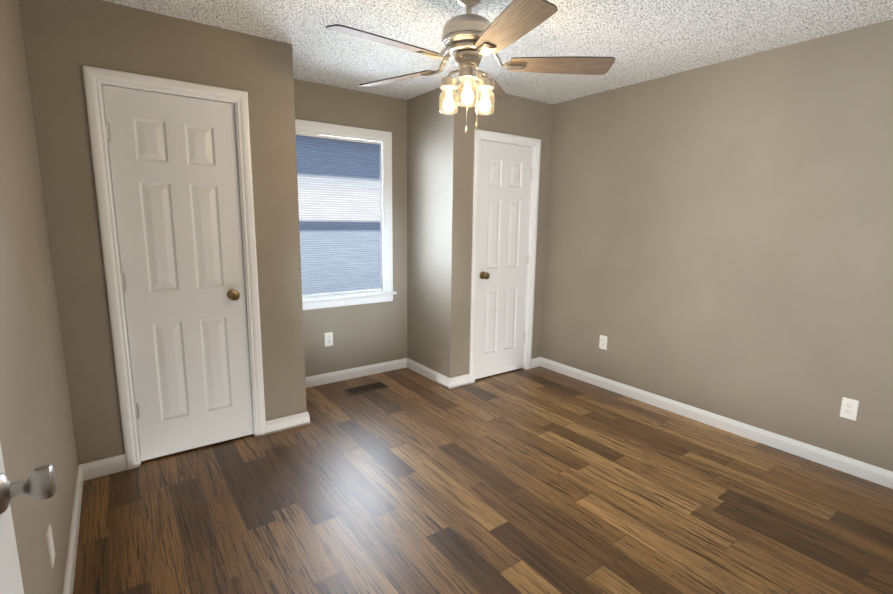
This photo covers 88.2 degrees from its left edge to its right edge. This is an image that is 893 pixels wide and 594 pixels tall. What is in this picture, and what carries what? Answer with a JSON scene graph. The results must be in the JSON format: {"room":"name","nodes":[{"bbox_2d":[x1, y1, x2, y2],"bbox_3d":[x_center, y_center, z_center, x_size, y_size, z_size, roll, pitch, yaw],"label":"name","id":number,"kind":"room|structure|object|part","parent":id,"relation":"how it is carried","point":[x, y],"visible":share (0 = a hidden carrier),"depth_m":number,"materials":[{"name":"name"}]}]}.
{"room":"empty bedroom","nodes":[
{"label":"empty bedroom","id":0,"kind":"room"},
{"bbox_2d":[0,0,77,593],"bbox_3d":[-1.125,-0.006,1.056,0.110,2.430,4.540,-6,12,-35],"label":"wall","id":1,"kind":"structure","parent":0,"point":[36,425],"depth_m":1.57,"materials":[{"name":"paint"}]},
{"bbox_2d":[0,443,55,593],"bbox_3d":[-0.539,0.285,0.501,0.109,2.030,0.813,-6,12,-35],"label":"entry door","id":2,"kind":"structure","parent":1,"relation":"in","point":[38,483],"depth_m":0.79,"materials":[{"name":"white"}]},
{"bbox_3d":[-0.723,0.327,0.795,0.074,0.068,0.068,-6,12,-35],"label":"knob","id":3,"kind":"part","parent":2,"relation":"part of","materials":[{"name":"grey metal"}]},
{"bbox_2d":[46,524,54,568],"bbox_3d":[-1.267,0.797,1.475,0.007,0.117,0.072,-6,12,-35],"label":"outlet","id":4,"kind":"object","parent":1,"relation":"attached to","point":[50,543],"visible":1,"depth_m":1.46,"materials":[{"name":"white plastic"}]},
{"bbox_2d":[63,463,86,593],"bbox_3d":[-0.887,1.191,1.009,0.014,0.090,3.630,-6,12,-35],"label":"baseboard","id":5,"kind":"structure","parent":1,"relation":"attached to","point":[68,588],"depth_m":1.96,"materials":[{"name":"white wood"}]},
{"bbox_2d":[19,0,552,468],"bbox_3d":[-0.706,-0.419,3.565,3.550,2.430,0.690,-6,12,-35],"label":"wall","id":6,"kind":"structure","parent":0,"point":[65,41],"depth_m":2.73,"materials":[{"name":"paint"}]},
{"bbox_2d":[105,121,139,418],"bbox_3d":[-1.729,-0.101,2.460,0.022,1.595,0.012,-6,12,-35],"label":"left closet door hinges","id":7,"kind":"object","parent":6,"relation":"attached to","point":[122,275],"visible":0.85,"depth_m":2.46,"materials":[{"name":"silver metal"}]},
{"bbox_2d":[82,65,265,469],"bbox_3d":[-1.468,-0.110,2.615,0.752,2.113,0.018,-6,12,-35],"label":"door frame","id":8,"kind":"structure","parent":6,"relation":"attached to","point":[94,77],"depth_m":2.49,"materials":[{"name":"white wood"}]},
{"bbox_2d":[102,85,253,461],"bbox_3d":[-1.477,-0.083,2.631,0.610,2.030,0.106,-6,12,-35],"label":"closet door","id":9,"kind":"structure","parent":6,"relation":"in","point":[174,167],"depth_m":2.62,"materials":[{"name":"white wood"}]},
{"bbox_3d":[-1.277,-0.010,2.768,0.066,0.066,0.070,-6,12,-35],"label":"knob","id":10,"kind":"part","parent":9,"relation":"part of","materials":[{"name":"gold metal"}]},
{"bbox_2d":[295,411,309,425],"bbox_3d":[-1.143,0.784,3.428,0.014,0.090,0.674,-6,12,-35],"label":"baseboard","id":11,"kind":"structure","parent":6,"relation":"attached to","point":[303,418],"depth_m":3.14,"materials":[{"name":"white wood"}]},
{"bbox_2d":[407,358,454,388],"bbox_3d":[-0.166,0.680,4.127,0.014,0.090,0.674,-6,12,-35],"label":"baseboard","id":12,"kind":"structure","parent":6,"relation":"attached to","point":[443,380],"depth_m":4.07,"materials":[{"name":"white wood"}]},
{"bbox_2d":[475,140,531,378],"bbox_3d":[0.511,-0.295,4.053,0.610,2.030,0.106,-6,12,-35],"label":"closet door","id":13,"kind":"structure","parent":6,"relation":"in","point":[504,198],"depth_m":4.06,"materials":[{"name":"white wood"}]},
{"bbox_3d":[0.329,-0.181,3.918,0.066,0.066,0.070,-6,12,-35],"label":"knob","id":14,"kind":"part","parent":13,"relation":"part of","materials":[{"name":"gold metal"}]},
{"bbox_2d":[469,129,540,383],"bbox_3d":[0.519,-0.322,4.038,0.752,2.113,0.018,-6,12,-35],"label":"door frame","id":15,"kind":"structure","parent":6,"relation":"attached to","point":[479,134],"depth_m":3.94,"materials":[{"name":"white wood"}]},
{"bbox_2d":[523,168,531,341],"bbox_3d":[0.748,-0.365,4.232,0.022,1.595,0.012,-6,12,-35],"label":"right closet door hinges","id":16,"kind":"object","parent":6,"relation":"attached to","point":[527,262],"visible":1,"depth_m":4.23,"materials":[{"name":"silver metal"}]},
{"bbox_2d":[294,79,406,376],"bbox_3d":[-0.940,-0.476,3.884,3.550,2.430,0.110,-6,12,-35],"label":"wall","id":17,"kind":"structure","parent":0,"point":[369,334],"depth_m":4.00,"materials":[{"name":"paint"}]},
{"bbox_2d":[324,332,332,346],"bbox_3d":[-1.000,0.360,3.914,0.072,0.117,0.007,-6,12,-35],"label":"outlet","id":18,"kind":"object","parent":17,"relation":"attached to","point":[329,339],"visible":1,"depth_m":3.91,"materials":[{"name":"white plastic"}]},
{"bbox_2d":[296,132,381,296],"bbox_3d":[-0.885,-0.666,3.871,0.735,1.290,0.034,-6,12,-35],"label":"window","id":19,"kind":"structure","parent":17,"relation":"in","point":[344,139],"depth_m":3.85,"materials":[{"name":"white plastic"}]},
{"bbox_2d":[296,135,380,294],"bbox_3d":[-0.885,-0.666,3.870,0.735,1.252,0.016,-6,12,-35],"label":"shade","id":20,"kind":"object","parent":19,"relation":"attached to","point":[339,181],"depth_m":3.86,"materials":[{"name":"fabric"}]},
{"bbox_2d":[295,119,396,309],"bbox_3d":[-0.880,-0.659,3.865,0.963,1.480,0.163,-6,12,-35],"label":"window frame","id":21,"kind":"structure","parent":17,"relation":"attached to","point":[345,210],"depth_m":3.88,"materials":[{"name":"white wood"}]},
{"bbox_2d":[305,358,406,387],"bbox_3d":[-0.866,0.681,4.065,1.220,0.090,0.014,-6,12,-35],"label":"baseboard","id":22,"kind":"structure","parent":17,"relation":"attached to","point":[341,375],"depth_m":4.09,"materials":[{"name":"white wood"}]},
{"bbox_2d":[73,366,892,593],"bbox_3d":[0.342,1.083,2.325,3.850,0.100,4.620,-6,12,-35],"label":"floor","id":23,"kind":"structure","parent":0,"point":[539,480],"depth_m":2.28,"materials":[{"name":"laminate"}]},
{"bbox_2d":[344,382,388,394],"bbox_3d":[-0.670,0.762,3.850,0.345,0.006,0.140,-6,12,-35],"label":"floor vent","id":24,"kind":"object","parent":23,"relation":"in","point":[365,388],"visible":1,"depth_m":3.85,"materials":[{"name":"brown metal"}]},
{"bbox_2d":[102,0,892,103],"bbox_3d":[0.374,-1.412,1.908,3.850,0.100,4.620,-6,12,-35],"label":"ceiling","id":25,"kind":"structure","parent":0,"point":[639,41],"depth_m":2.55,"materials":[{"name":"white paint"}]},
{"bbox_2d":[326,0,614,133],"bbox_3d":[0.062,-1.083,2.097,1.245,0.618,1.299,-6,12,-35],"label":"ceiling fan","id":26,"kind":"object","parent":25,"relation":"hanging from","point":[469,39],"visible":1,"depth_m":2.04,"materials":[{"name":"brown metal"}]},
{"bbox_3d":[0.100,-1.202,2.107,0.249,0.386,0.249,-6,12,-35],"label":"motor","id":27,"kind":"part","parent":26,"relation":"part of","materials":[{"name":"silver metal"}]},
{"bbox_2d":[541,19,892,471],"bbox_3d":[1.841,-0.322,3.178,0.110,2.430,4.540,-6,12,-35],"label":"wall","id":28,"kind":"structure","parent":0,"point":[719,238],"depth_m":2.97,"materials":[{"name":"paint"}]},
{"bbox_2d":[599,335,606,349],"bbox_3d":[1.327,0.385,3.900,0.007,0.117,0.072,-6,12,-35],"label":"outlet","id":29,"kind":"object","parent":28,"relation":"attached to","point":[603,342],"visible":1,"depth_m":3.90,"materials":[{"name":"white plastic"}]},
{"bbox_2d":[535,357,892,488],"bbox_3d":[1.967,0.887,3.052,0.040,0.090,3.630,-6,12,-35],"label":"baseboard","id":30,"kind":"structure","parent":28,"relation":"attached to","point":[839,462],"depth_m":3.07,"materials":[{"name":"white wood"}]},
{"bbox_2d":[840,397,858,420],"bbox_3d":[2.279,0.633,2.606,0.007,0.117,0.072,-6,12,-35],"label":"outlet","id":31,"kind":"object","parent":28,"relation":"attached to","point":[849,409],"visible":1,"depth_m":2.60,"materials":[{"name":"white plastic"}]}
]}

